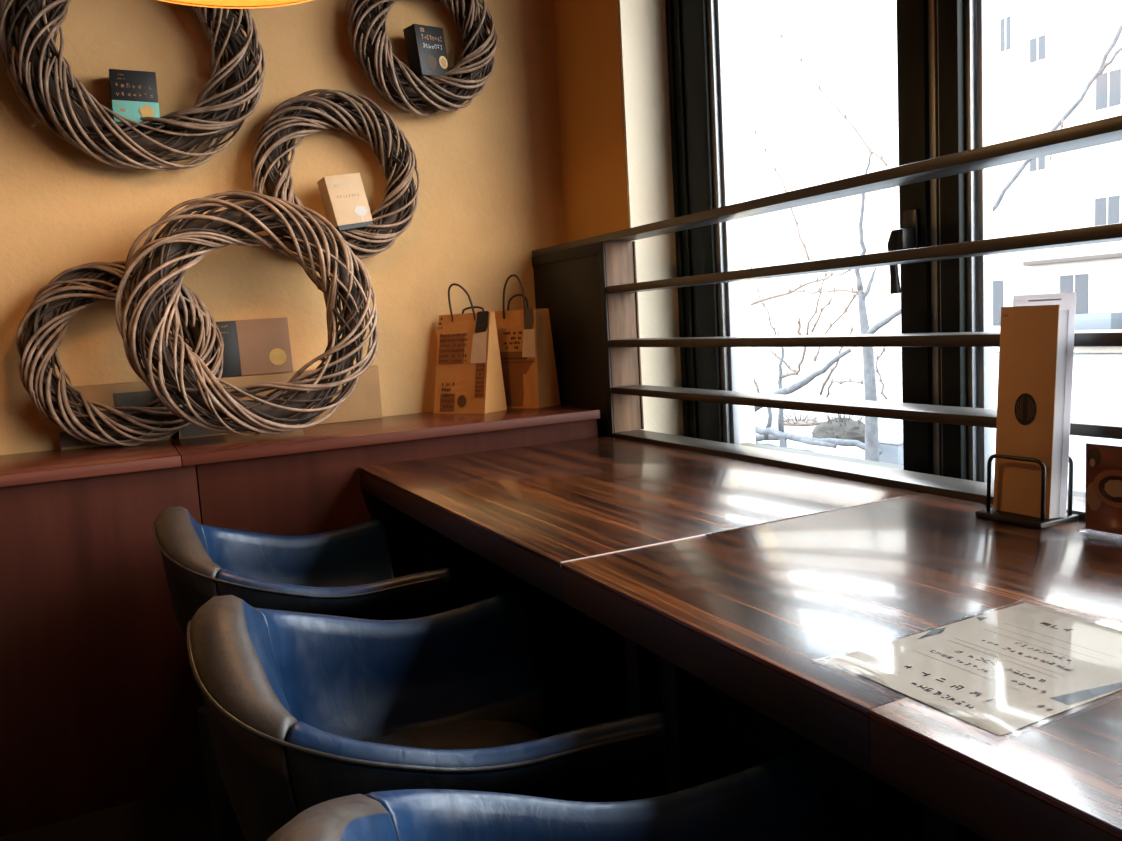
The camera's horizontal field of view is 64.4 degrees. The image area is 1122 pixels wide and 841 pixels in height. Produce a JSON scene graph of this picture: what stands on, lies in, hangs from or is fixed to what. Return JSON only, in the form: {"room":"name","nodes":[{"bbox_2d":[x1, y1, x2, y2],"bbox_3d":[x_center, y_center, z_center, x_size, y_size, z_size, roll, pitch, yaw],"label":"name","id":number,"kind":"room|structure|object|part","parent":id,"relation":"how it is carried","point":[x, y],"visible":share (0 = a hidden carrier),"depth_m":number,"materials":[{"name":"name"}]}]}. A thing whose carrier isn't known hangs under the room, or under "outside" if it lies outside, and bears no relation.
{"room":"cafe","nodes":[
{"label":"cafe","id":0,"kind":"room"},
{"bbox_2d":[0,0,565,523],"bbox_3d":[-1.900,-0.416,2.254,5.100,2.750,0.215,-6,7,-26],"label":"wall","id":1,"kind":"structure","parent":0,"point":[491,194],"depth_m":2.66,"materials":[{"name":"paint"}]},
{"bbox_2d":[0,0,264,170],"bbox_3d":[-1.130,-0.998,2.389,0.650,0.645,0.152,-6,7,-26],"label":"wreath","id":2,"kind":"object","parent":1,"relation":"attached to","point":[33,19],"visible":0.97,"depth_m":2.37,"materials":[{"name":"brown wicker"}]},
{"bbox_2d":[109,69,160,128],"bbox_3d":[-1.158,-0.870,2.420,0.115,0.138,0.081,-6,7,-26],"label":"gift box","id":3,"kind":"object","parent":2,"relation":"in","point":[134,95],"visible":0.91,"depth_m":2.38,"materials":[{"name":"black cardboard"}]},
{"bbox_3d":[-1.159,-0.898,2.418,0.114,0.081,0.077,-6,7,-26],"label":"lid","id":4,"kind":"part","parent":3,"relation":"part of","materials":[{"name":"black cardboard"}]},
{"bbox_2d":[139,105,154,116],"bbox_3d":[-1.114,-0.831,2.400,0.038,0.037,0.001,-6,7,-26],"label":"print","id":5,"kind":"object","parent":3,"relation":"attached to","point":[144,110],"depth_m":2.40},
{"bbox_2d":[251,89,419,259],"bbox_3d":[-0.666,-0.728,2.665,0.502,0.504,0.123,-6,7,-26],"label":"wreath","id":6,"kind":"object","parent":1,"relation":"attached to","point":[352,117],"visible":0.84,"depth_m":2.65,"materials":[{"name":"brown wicker"}]},
{"bbox_2d":[317,173,372,231],"bbox_3d":[-0.644,-0.648,2.663,0.138,0.180,0.074,-8,8,-37],"label":"gift box","id":7,"kind":"object","parent":6,"relation":"in","point":[345,203],"visible":0.94,"depth_m":2.64,"materials":[{"name":"beige cardboard"}]},
{"bbox_2d":[355,206,366,220],"bbox_3d":[-0.595,-0.618,2.660,0.041,0.045,0.005,-8,8,-36],"label":"print","id":8,"kind":"object","parent":7,"relation":"on","point":[360,211],"depth_m":2.66},
{"bbox_2d":[347,0,497,116],"bbox_3d":[-0.420,-1.186,2.750,0.472,0.478,0.126,-6,7,-26],"label":"wreath","id":9,"kind":"object","parent":1,"relation":"attached to","point":[372,39],"visible":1,"depth_m":2.74,"materials":[{"name":"brown wicker"}]},
{"bbox_2d":[403,24,449,80],"bbox_3d":[-0.414,-1.135,2.758,0.064,0.161,0.125,3,9,43],"label":"gift box","id":10,"kind":"object","parent":9,"relation":"in","point":[425,45],"visible":0.88,"depth_m":2.73,"materials":[{"name":"black cardboard"}]},
{"bbox_2d":[0,670,906,840],"bbox_3d":[-0.468,1.214,-0.251,5.100,0.100,6.200,-6,7,-26],"label":"floor","id":11,"kind":"structure","parent":0,"point":[184,814],"depth_m":2.13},
{"bbox_2d":[0,405,599,836],"bbox_3d":[-1.870,0.580,1.963,4.275,0.833,0.471,-6,7,-26],"label":"wall ledge","id":12,"kind":"object","parent":11,"relation":"on","point":[98,710],"visible":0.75,"depth_m":2.15,"materials":[{"name":"red wood"}]},
{"bbox_2d":[59,381,170,449],"bbox_3d":[-1.240,-0.018,2.474,0.274,0.168,0.042,-6,7,-26],"label":"kraft box","id":13,"kind":"object","parent":12,"relation":"on","point":[129,394],"visible":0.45,"depth_m":2.45,"materials":[{"name":"beige cardboard"}]},
{"bbox_2d":[16,261,223,445],"bbox_3d":[-1.173,-0.179,2.400,0.501,0.498,0.138,-6,7,-26],"label":"wreath","id":14,"kind":"object","parent":12,"relation":"on","point":[52,309],"visible":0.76,"depth_m":2.34,"materials":[{"name":"brown wicker"}]},
{"bbox_2d":[177,372,298,438],"bbox_3d":[-0.944,-0.048,2.612,0.342,0.163,0.060,-6,7,-26],"label":"kraft box","id":15,"kind":"object","parent":12,"relation":"on","point":[191,431],"visible":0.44,"depth_m":2.58,"materials":[{"name":"beige cardboard"}]},
{"bbox_2d":[209,317,292,377],"bbox_3d":[-0.913,-0.215,2.623,0.225,0.166,0.036,-6,7,-26],"label":"gift box","id":16,"kind":"object","parent":15,"relation":"on","point":[251,346],"visible":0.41,"depth_m":2.62,"materials":[{"name":"brown cardboard"}]},
{"bbox_2d":[115,190,377,435],"bbox_3d":[-0.827,-0.290,2.401,0.671,0.658,0.223,-6,7,-26],"label":"wreath","id":17,"kind":"object","parent":12,"relation":"on","point":[263,414],"visible":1,"depth_m":2.36,"materials":[{"name":"wicker"}]},
{"bbox_2d":[296,366,381,424],"bbox_3d":[-0.683,-0.079,2.751,0.244,0.164,0.045,-6,7,-26],"label":"kraft box","id":18,"kind":"object","parent":12,"relation":"on","point":[364,403],"visible":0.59,"depth_m":2.76,"materials":[{"name":"beige cardboard"}]},
{"bbox_2d":[433,283,506,413],"bbox_3d":[-0.301,-0.230,2.817,0.205,0.406,0.120,1,7,32],"label":"paper bag","id":19,"kind":"object","parent":12,"relation":"on","point":[469,376],"visible":1,"depth_m":2.79,"materials":[{"name":"brown paper"}]},
{"bbox_3d":[-0.314,-0.371,2.799,0.101,0.121,0.019,1,7,32],"label":"handle","id":20,"kind":"part","parent":19,"relation":"part of","materials":[{"name":"black"}]},
{"bbox_3d":[-0.277,-0.338,2.822,0.096,0.047,0.013,1,7,32],"label":"handle","id":21,"kind":"part","parent":19,"relation":"part of","materials":[{"name":"black"}]},
{"bbox_2d":[495,274,560,407],"bbox_3d":[-0.124,-0.257,2.887,0.188,0.424,0.121,1,8,36],"label":"paper bag","id":22,"kind":"object","parent":12,"relation":"on","point":[525,341],"visible":0.9,"depth_m":2.84,"materials":[{"name":"brown paper"}]},
{"bbox_3d":[-0.154,-0.393,2.826,0.094,0.138,0.015,1,8,36],"label":"handle","id":23,"kind":"part","parent":22,"relation":"part of","materials":[{"name":"black"}]},
{"bbox_2d":[500,351,534,405],"bbox_3d":[-0.142,-0.133,2.854,0.070,0.175,0.141,-6,7,-26],"label":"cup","id":24,"kind":"object","parent":22,"relation":"on","point":[518,367],"depth_m":2.84,"materials":[{"name":"brown paper"}]},
{"bbox_3d":[-0.142,-0.374,2.916,0.091,0.078,0.013,1,8,36],"label":"handle","id":25,"kind":"part","parent":22,"relation":"part of","materials":[{"name":"black"}]},
{"bbox_2d":[523,359,533,373],"bbox_3d":[-0.101,-0.163,2.818,0.049,0.062,0.002,1,8,33],"label":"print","id":26,"kind":"object","parent":22,"relation":"attached to","point":[528,364],"depth_m":2.82,"materials":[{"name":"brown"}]},
{"bbox_2d":[152,506,452,840],"bbox_3d":[-0.568,0.537,1.987,0.558,0.764,0.612,-6,7,-24],"label":"tub chair","id":27,"kind":"object","parent":11,"relation":"on","point":[347,571],"visible":0.62,"depth_m":1.78,"materials":[{"name":"blue leather"}]},
{"bbox_3d":[-0.750,0.371,1.869,0.156,0.389,0.439,-6,7,-24],"label":"backrest","id":28,"kind":"part","parent":27,"relation":"part of","materials":[{"name":"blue leather"}]},
{"bbox_3d":[-0.823,0.730,2.077,0.044,0.392,0.052,-6,7,-24],"label":"leg","id":29,"kind":"part","parent":27,"relation":"part of","materials":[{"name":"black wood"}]},
{"bbox_3d":[-0.677,0.756,1.761,0.043,0.392,0.052,-6,7,-24],"label":"leg","id":30,"kind":"part","parent":27,"relation":"part of","materials":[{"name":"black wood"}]},
{"bbox_3d":[-0.644,0.366,2.182,0.488,0.318,0.136,-8,8,-34],"label":"armrest","id":31,"kind":"part","parent":27,"relation":"part of","materials":[{"name":"blue leather"}]},
{"bbox_3d":[-0.437,0.407,1.788,0.451,0.299,0.120,-5,7,-19],"label":"armrest","id":32,"kind":"part","parent":27,"relation":"part of","materials":[{"name":"blue leather"}]},
{"bbox_2d":[187,591,669,840],"bbox_3d":[-0.205,0.593,1.292,0.558,0.764,0.612,-6,7,-21],"label":"tub chair","id":33,"kind":"object","parent":11,"relation":"on","point":[304,711],"visible":0.95,"depth_m":1.11,"materials":[{"name":"blue leather"}]},
{"bbox_3d":[-0.393,0.426,1.186,0.156,0.389,0.439,-6,7,-21],"label":"backrest","id":34,"kind":"part","parent":33,"relation":"part of","materials":[{"name":"blue leather"}]},
{"bbox_3d":[-0.267,0.421,1.491,0.488,0.318,0.136,-7,7,-30],"label":"armrest","id":35,"kind":"part","parent":33,"relation":"part of","materials":[{"name":"blue leather"}]},
{"bbox_3d":[-0.215,0.538,1.283,0.450,0.076,0.330,-6,7,-21],"label":"seat","id":36,"kind":"part","parent":33,"relation":"part of","materials":[{"name":"black leather"}]},
{"bbox_3d":[-0.086,0.465,1.084,0.451,0.299,0.120,-5,7,-15],"label":"armrest","id":37,"kind":"part","parent":33,"relation":"part of","materials":[{"name":"blue leather"}]},
{"bbox_2d":[267,752,825,840],"bbox_3d":[0.078,0.645,0.673,0.558,0.764,0.612,-4,6,-10],"label":"tub chair","id":38,"kind":"object","parent":11,"relation":"on","point":[780,799],"visible":1,"depth_m":0.89,"materials":[{"name":"blue leather"}]},
{"bbox_3d":[-0.123,0.475,0.602,0.156,0.389,0.439,-4,6,-10],"label":"backrest","id":39,"kind":"part","parent":38,"relation":"part of","materials":[{"name":"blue leather"}]},
{"bbox_2d":[359,436,922,840],"bbox_3d":[0.089,0.499,2.038,0.753,0.750,1.184,-6,7,-26],"label":"table","id":40,"kind":"object","parent":11,"relation":"on","point":[528,511],"visible":0.57,"depth_m":1.74,"materials":[{"name":"black wood"}]},
{"bbox_3d":[-0.344,0.512,2.429,0.040,0.690,0.040,-6,7,-26],"label":"leg","id":41,"kind":"part","parent":40,"relation":"part of","materials":[{"name":"black wood"}]},
{"bbox_3d":[0.119,0.459,2.660,0.040,0.690,0.040,-6,7,-26],"label":"leg","id":42,"kind":"part","parent":40,"relation":"part of","materials":[{"name":"black wood"}]},
{"bbox_3d":[0.143,0.590,1.470,0.040,0.690,0.040,-6,7,-26],"label":"leg","id":43,"kind":"part","parent":40,"relation":"part of","materials":[{"name":"black wood"}]},
{"bbox_3d":[0.606,0.537,1.701,0.040,0.690,0.040,-6,7,-26],"label":"leg","id":44,"kind":"part","parent":40,"relation":"part of","materials":[{"name":"black wood"}]},
{"bbox_2d":[561,493,1121,840],"bbox_3d":[0.490,0.564,1.248,0.753,0.750,0.592,-6,7,-26],"label":"table","id":45,"kind":"object","parent":11,"relation":"on","point":[757,614],"visible":0.77,"depth_m":1.13,"materials":[{"name":"black wood"}]},
{"bbox_3d":[0.191,0.597,1.375,0.040,0.690,0.040,-6,7,-26],"label":"leg","id":46,"kind":"part","parent":45,"relation":"part of","materials":[{"name":"black wood"}]},
{"bbox_3d":[0.654,0.545,1.606,0.040,0.690,0.040,-6,7,-26],"label":"leg","id":47,"kind":"part","parent":45,"relation":"part of","materials":[{"name":"black wood"}]},
{"bbox_3d":[0.413,0.633,0.937,0.040,0.690,0.040,-6,7,-26],"label":"leg","id":48,"kind":"part","parent":45,"relation":"part of","materials":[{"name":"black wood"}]},
{"bbox_2d":[826,603,1121,735],"bbox_3d":[0.438,0.228,0.865,0.321,0.008,0.206,-6,7,-26],"label":"menu","id":49,"kind":"object","parent":45,"relation":"on","point":[1001,672],"visible":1,"depth_m":0.85,"materials":[{"name":"beige paper"}]},
{"bbox_2d":[919,627,945,638],"bbox_3d":[0.391,0.224,0.942,0.053,0.001,0.011,-6,7,-26],"label":"print","id":50,"kind":"object","parent":49,"relation":"on","point":[935,631],"depth_m":0.94},
{"bbox_2d":[1051,682,1121,704],"bbox_3d":[0.465,0.238,0.783,0.080,0.001,0.021,-6,7,-26],"label":"print","id":51,"kind":"object","parent":49,"relation":"on","point":[1071,698],"depth_m":0.78},
{"bbox_2d":[975,454,1078,527],"bbox_3d":[0.732,0.103,1.404,0.091,0.102,0.115,-6,7,-26],"label":"stand","id":52,"kind":"object","parent":45,"relation":"on","point":[990,513],"visible":0.73,"depth_m":1.38,"materials":[{"name":"black metal"}]},
{"bbox_3d":[0.735,0.150,1.409,0.091,0.008,0.115,-6,7,-26],"label":"plate","id":53,"kind":"part","parent":52,"relation":"part of","materials":[{"name":"black metal"}]},
{"bbox_2d":[993,305,1068,519],"bbox_3d":[0.732,-0.015,1.392,0.047,0.325,0.097,-6,7,-26],"label":"menu","id":54,"kind":"object","parent":52,"relation":"on","point":[1033,339],"visible":1,"depth_m":1.38,"materials":[{"name":"brown kraft paper"},{"name":"black ink"}]},
{"bbox_2d":[1013,292,1075,517],"bbox_3d":[0.748,-0.026,1.395,0.023,0.341,0.104,-6,7,-26],"label":"leaflet","id":55,"kind":"object","parent":52,"relation":"in","point":[1067,301],"visible":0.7,"depth_m":1.36,"materials":[{"name":"white paper"}]},
{"bbox_2d":[1084,441,1121,541],"bbox_3d":[0.789,0.101,1.250,0.030,0.134,0.120,-6,7,-26],"label":"photo card","id":56,"kind":"object","parent":45,"relation":"on","point":[1103,503],"visible":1,"depth_m":1.28,"materials":[{"name":"brown paper"}]},
{"bbox_2d":[1090,459,1094,466],"bbox_3d":[0.767,0.061,1.287,0.001,0.012,0.008,-6,7,-26],"label":"print","id":57,"kind":"object","parent":56,"relation":"attached to","point":[1092,462],"depth_m":1.29},
{"bbox_2d":[1086,482,1100,510],"bbox_3d":[0.771,0.109,1.290,0.001,0.043,0.022,-6,7,-26],"label":"print","id":58,"kind":"object","parent":56,"relation":"attached to","point":[1093,501],"depth_m":1.29},
{"bbox_2d":[1086,448,1100,465],"bbox_3d":[0.768,0.053,1.284,0.001,0.027,0.022,-6,7,-26],"label":"print","id":59,"kind":"object","parent":56,"relation":"attached to","point":[1093,453],"depth_m":1.28},
{"bbox_2d":[1093,469,1121,507],"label":"print","id":60,"kind":"object","parent":56,"relation":"attached to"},
{"bbox_2d":[1101,452,1114,457],"bbox_3d":[0.775,0.050,1.268,0.001,0.008,0.025,-6,7,-26],"label":"print","id":61,"kind":"object","parent":56,"relation":"attached to","point":[1106,455],"depth_m":1.27},
{"bbox_2d":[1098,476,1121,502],"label":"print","id":62,"kind":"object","parent":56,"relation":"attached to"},
{"bbox_2d":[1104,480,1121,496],"bbox_3d":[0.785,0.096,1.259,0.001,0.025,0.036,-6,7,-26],"label":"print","id":63,"kind":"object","parent":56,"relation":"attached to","point":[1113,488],"depth_m":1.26},
{"bbox_2d":[869,626,1121,840],"bbox_3d":[0.895,0.629,0.450,0.753,0.750,1.201,-6,7,-26],"label":"table","id":64,"kind":"object","parent":11,"relation":"on","point":[1057,777],"visible":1,"depth_m":0.69,"materials":[{"name":"black wood"}]},
{"bbox_2d":[553,0,633,432],"bbox_3d":[0.312,-0.628,3.006,0.450,2.750,0.413,-6,7,-26],"label":"wall pier","id":65,"kind":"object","parent":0,"point":[587,38],"visible":0.11,"depth_m":2.85,"materials":[{"name":"orange paint"}]},
{"bbox_2d":[658,656,988,840],"bbox_3d":[1.570,0.641,0.489,0.380,0.640,5.360,-6,7,-26],"label":"wall","id":66,"kind":"structure","parent":0,"point":[844,780],"depth_m":2.15,"materials":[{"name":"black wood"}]},
{"bbox_2d":[618,0,754,442],"bbox_3d":[0.409,-0.613,2.818,0.448,2.750,0.012,-6,7,-26],"label":"trim","id":67,"kind":"structure","parent":66,"relation":"attached to","point":[642,23],"depth_m":2.76,"materials":[{"name":"beige paint"}]},
{"bbox_2d":[665,0,932,474],"bbox_3d":[0.581,-0.742,2.342,0.177,1.810,0.972,-6,7,-26],"label":"window","id":68,"kind":"structure","parent":66,"relation":"in","point":[695,29],"depth_m":2.61,"materials":[{"name":"black metal"}]},
{"bbox_3d":[0.690,0.127,2.408,0.100,0.060,0.718,-6,7,-26],"label":"rail","id":69,"kind":"part","parent":68,"relation":"part of","materials":[{"name":"white paint"}]},
{"bbox_3d":[0.736,-0.347,1.960,0.034,0.134,0.034,-6,7,-26],"label":"handle lever","id":70,"kind":"part","parent":68,"relation":"part of","materials":[{"name":"metal"}]},
{"bbox_3d":[0.753,-0.408,1.949,0.048,0.105,0.038,-6,7,-26],"label":"handle","id":71,"kind":"part","parent":68,"relation":"part of","materials":[{"name":"metal"}]},
{"bbox_2d":[532,115,1121,676],"bbox_3d":[1.020,0.244,1.121,0.138,1.341,4.528,-6,7,-26],"label":"railing","id":72,"kind":"object","parent":66,"relation":"in","point":[589,287],"depth_m":2.01,"materials":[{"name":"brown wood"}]},
{"bbox_3d":[0.055,0.115,2.890,0.015,1.320,0.491,-6,7,-26],"label":"panel","id":73,"kind":"part","parent":72,"relation":"part of","materials":[{"name":"black wood"}]},
{"bbox_3d":[0.188,-0.248,2.653,0.101,0.562,0.014,-6,7,-26],"label":"post","id":74,"kind":"part","parent":72,"relation":"part of","materials":[{"name":"brown wood"}]},
{"bbox_3d":[0.955,-0.410,1.060,0.095,0.021,4.483,-6,7,-26],"label":"rail","id":75,"kind":"part","parent":72,"relation":"part of","materials":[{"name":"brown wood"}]},
{"bbox_3d":[1.103,0.235,0.910,0.095,0.117,3.990,-6,7,-26],"label":"rail","id":76,"kind":"part","parent":72,"relation":"part of","materials":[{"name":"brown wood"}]},
{"bbox_3d":[1.075,-0.243,0.858,0.095,0.021,3.990,-6,7,-26],"label":"rail","id":77,"kind":"part","parent":72,"relation":"part of","materials":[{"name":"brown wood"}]},
{"bbox_3d":[1.084,-0.087,0.875,0.095,0.021,3.990,-6,7,-26],"label":"rail","id":78,"kind":"part","parent":72,"relation":"part of","materials":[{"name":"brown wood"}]},
{"bbox_3d":[1.092,0.050,0.890,0.095,0.019,3.990,-6,7,-26],"label":"rail","id":79,"kind":"part","parent":72,"relation":"part of","materials":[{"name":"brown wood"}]},
{"bbox_2d":[928,0,1085,497],"bbox_3d":[1.185,-0.652,1.216,0.120,1.810,1.588,-6,7,-26],"label":"window","id":80,"kind":"structure","parent":66,"relation":"in","point":[959,31],"depth_m":1.87,"materials":[{"name":"black metal"}]},
{"bbox_3d":[1.239,0.215,1.325,0.100,0.060,1.408,-6,7,-26],"label":"rail","id":81,"kind":"part","parent":80,"relation":"part of","materials":[{"name":"black metal"}]},
{"bbox_3d":[-0.632,-1.614,-0.564,5.100,0.100,6.200,-6,7,-26],"label":"ceiling","id":82,"kind":"structure","parent":0,"visible":0},
{"bbox_2d":[159,0,311,8],"bbox_3d":[-0.657,-1.315,1.561,0.540,0.957,0.540,-6,7,-26],"label":"pendant lamp","id":83,"kind":"object","parent":82,"relation":"hanging from","point":[237,4],"visible":1,"depth_m":1.87,"materials":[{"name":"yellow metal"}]},
{"label":"outside","id":84,"kind":"structure","parent":0,"visible":0},
{"bbox_2d":[752,351,1121,491],"bbox_3d":[20.916,-2.422,27.282,58.050,0.200,90.000,-6,7,-26],"label":"ground","id":85,"kind":"structure","parent":84,"point":[1097,377],"depth_m":17.55,"materials":[{"name":"white snow"}]},
{"bbox_2d":[773,410,821,425],"bbox_3d":[3.566,-0.074,13.171,0.768,0.240,0.784,-6,7,-26],"label":"bush","id":86,"kind":"object","parent":85,"relation":"on","point":[807,421],"visible":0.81,"depth_m":13.08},
{"bbox_3d":[3.549,0.017,13.191,0.621,0.059,0.657,-6,7,-26],"label":"crown","id":87,"kind":"part","parent":86,"relation":"part of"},
{"bbox_2d":[754,348,850,451],"bbox_3d":[1.878,0.079,7.552,0.366,1.381,2.226,-5,6,-13],"label":"bare shrub","id":88,"kind":"object","parent":85,"relation":"on","point":[794,387],"visible":0.52,"depth_m":7.29,"materials":[{"name":"grey plant"}]},
{"bbox_2d":[749,258,887,446],"bbox_3d":[2.072,-0.509,7.786,0.454,2.475,2.522,-5,7,-15],"label":"bare shrub","id":89,"kind":"object","parent":85,"relation":"on","point":[781,411],"visible":0.67,"depth_m":7.83,"materials":[{"name":"grey plant"}]},
{"bbox_2d":[755,432,881,453],"bbox_3d":[2.545,0.277,9.886,0.125,0.385,3.272,-5,7,-16],"label":"fallen branch","id":90,"kind":"object","parent":85,"relation":"on","point":[841,442],"visible":0.31,"depth_m":9.07,"materials":[{"name":"grey plant"}]},
{"bbox_2d":[749,26,900,461],"bbox_3d":[1.899,-1.109,6.505,0.400,3.956,2.944,-4,6,-5],"label":"bare tree","id":91,"kind":"object","parent":85,"relation":"on","point":[871,423],"visible":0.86,"depth_m":6.06,"materials":[{"name":"grey plant"}]},
{"bbox_2d":[807,413,884,442],"bbox_3d":[3.556,0.035,11.350,0.830,0.427,1.038,-5,6,-13],"label":"bush","id":92,"kind":"object","parent":85,"relation":"on","point":[840,427],"visible":0.79,"depth_m":11.13,"materials":[{"name":"grey plant"}]},
{"bbox_3d":[3.559,0.105,11.335,0.778,0.291,0.898,-6,7,-26],"label":"crown","id":93,"kind":"part","parent":92,"relation":"part of","materials":[{"name":"grey plant"}]},
{"bbox_2d":[741,0,1121,352],"bbox_3d":[12.124,-9.303,33.504,6.800,13.100,46.000,-6,7,-26],"label":"apartment building","id":94,"kind":"structure","parent":85,"relation":"on","point":[1045,53],"depth_m":30.20,"materials":[{"name":"white paint"}]},
{"bbox_3d":[12.620,-8.925,26.647,0.022,0.900,0.648,-6,7,-26],"label":"pane","id":95,"kind":"part","parent":94,"relation":"part of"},
{"bbox_3d":[13.044,-3.548,27.018,0.022,1.350,0.810,-6,7,-26],"label":"pane","id":96,"kind":"part","parent":94,"relation":"part of","materials":[{"name":"blue glass"}]},
{"bbox_3d":[12.826,-11.153,25.727,0.022,0.900,0.315,-6,7,-26],"label":"pane","id":97,"kind":"part","parent":94,"relation":"part of","materials":[{"name":"glass"}]},
{"bbox_3d":[13.490,-7.409,25.245,0.022,0.630,0.450,-6,7,-26],"label":"pane","id":98,"kind":"part","parent":94,"relation":"part of","materials":[{"name":"glass"}]},
{"bbox_3d":[13.318,-10.386,24.915,0.022,0.630,0.450,-6,7,-26],"label":"pane","id":99,"kind":"part","parent":94,"relation":"part of","materials":[{"name":"blue glass"}]},
{"bbox_3d":[14.217,-3.360,24.706,0.022,1.350,0.810,-6,7,-26],"label":"pane","id":100,"kind":"part","parent":94,"relation":"part of","materials":[{"name":"blue glass"}]},
{"bbox_3d":[14.497,-5.478,23.664,0.022,0.900,0.648,-6,7,-26],"label":"pane","id":101,"kind":"part","parent":94,"relation":"part of","materials":[{"name":"blue glass"}]},
{"bbox_3d":[14.312,-8.653,23.312,0.022,0.900,0.648,-6,7,-26],"label":"pane","id":102,"kind":"part","parent":94,"relation":"part of","materials":[{"name":"blue glass"}]},
{"bbox_2d":[992,23,1121,212],"bbox_3d":[3.620,-1.115,6.568,1.063,3.757,0.242,1,8,34],"label":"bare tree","id":103,"kind":"object","parent":85,"relation":"on","point":[1104,64],"visible":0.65,"depth_m":6.37,"materials":[{"name":"grey plant"}]}
]}

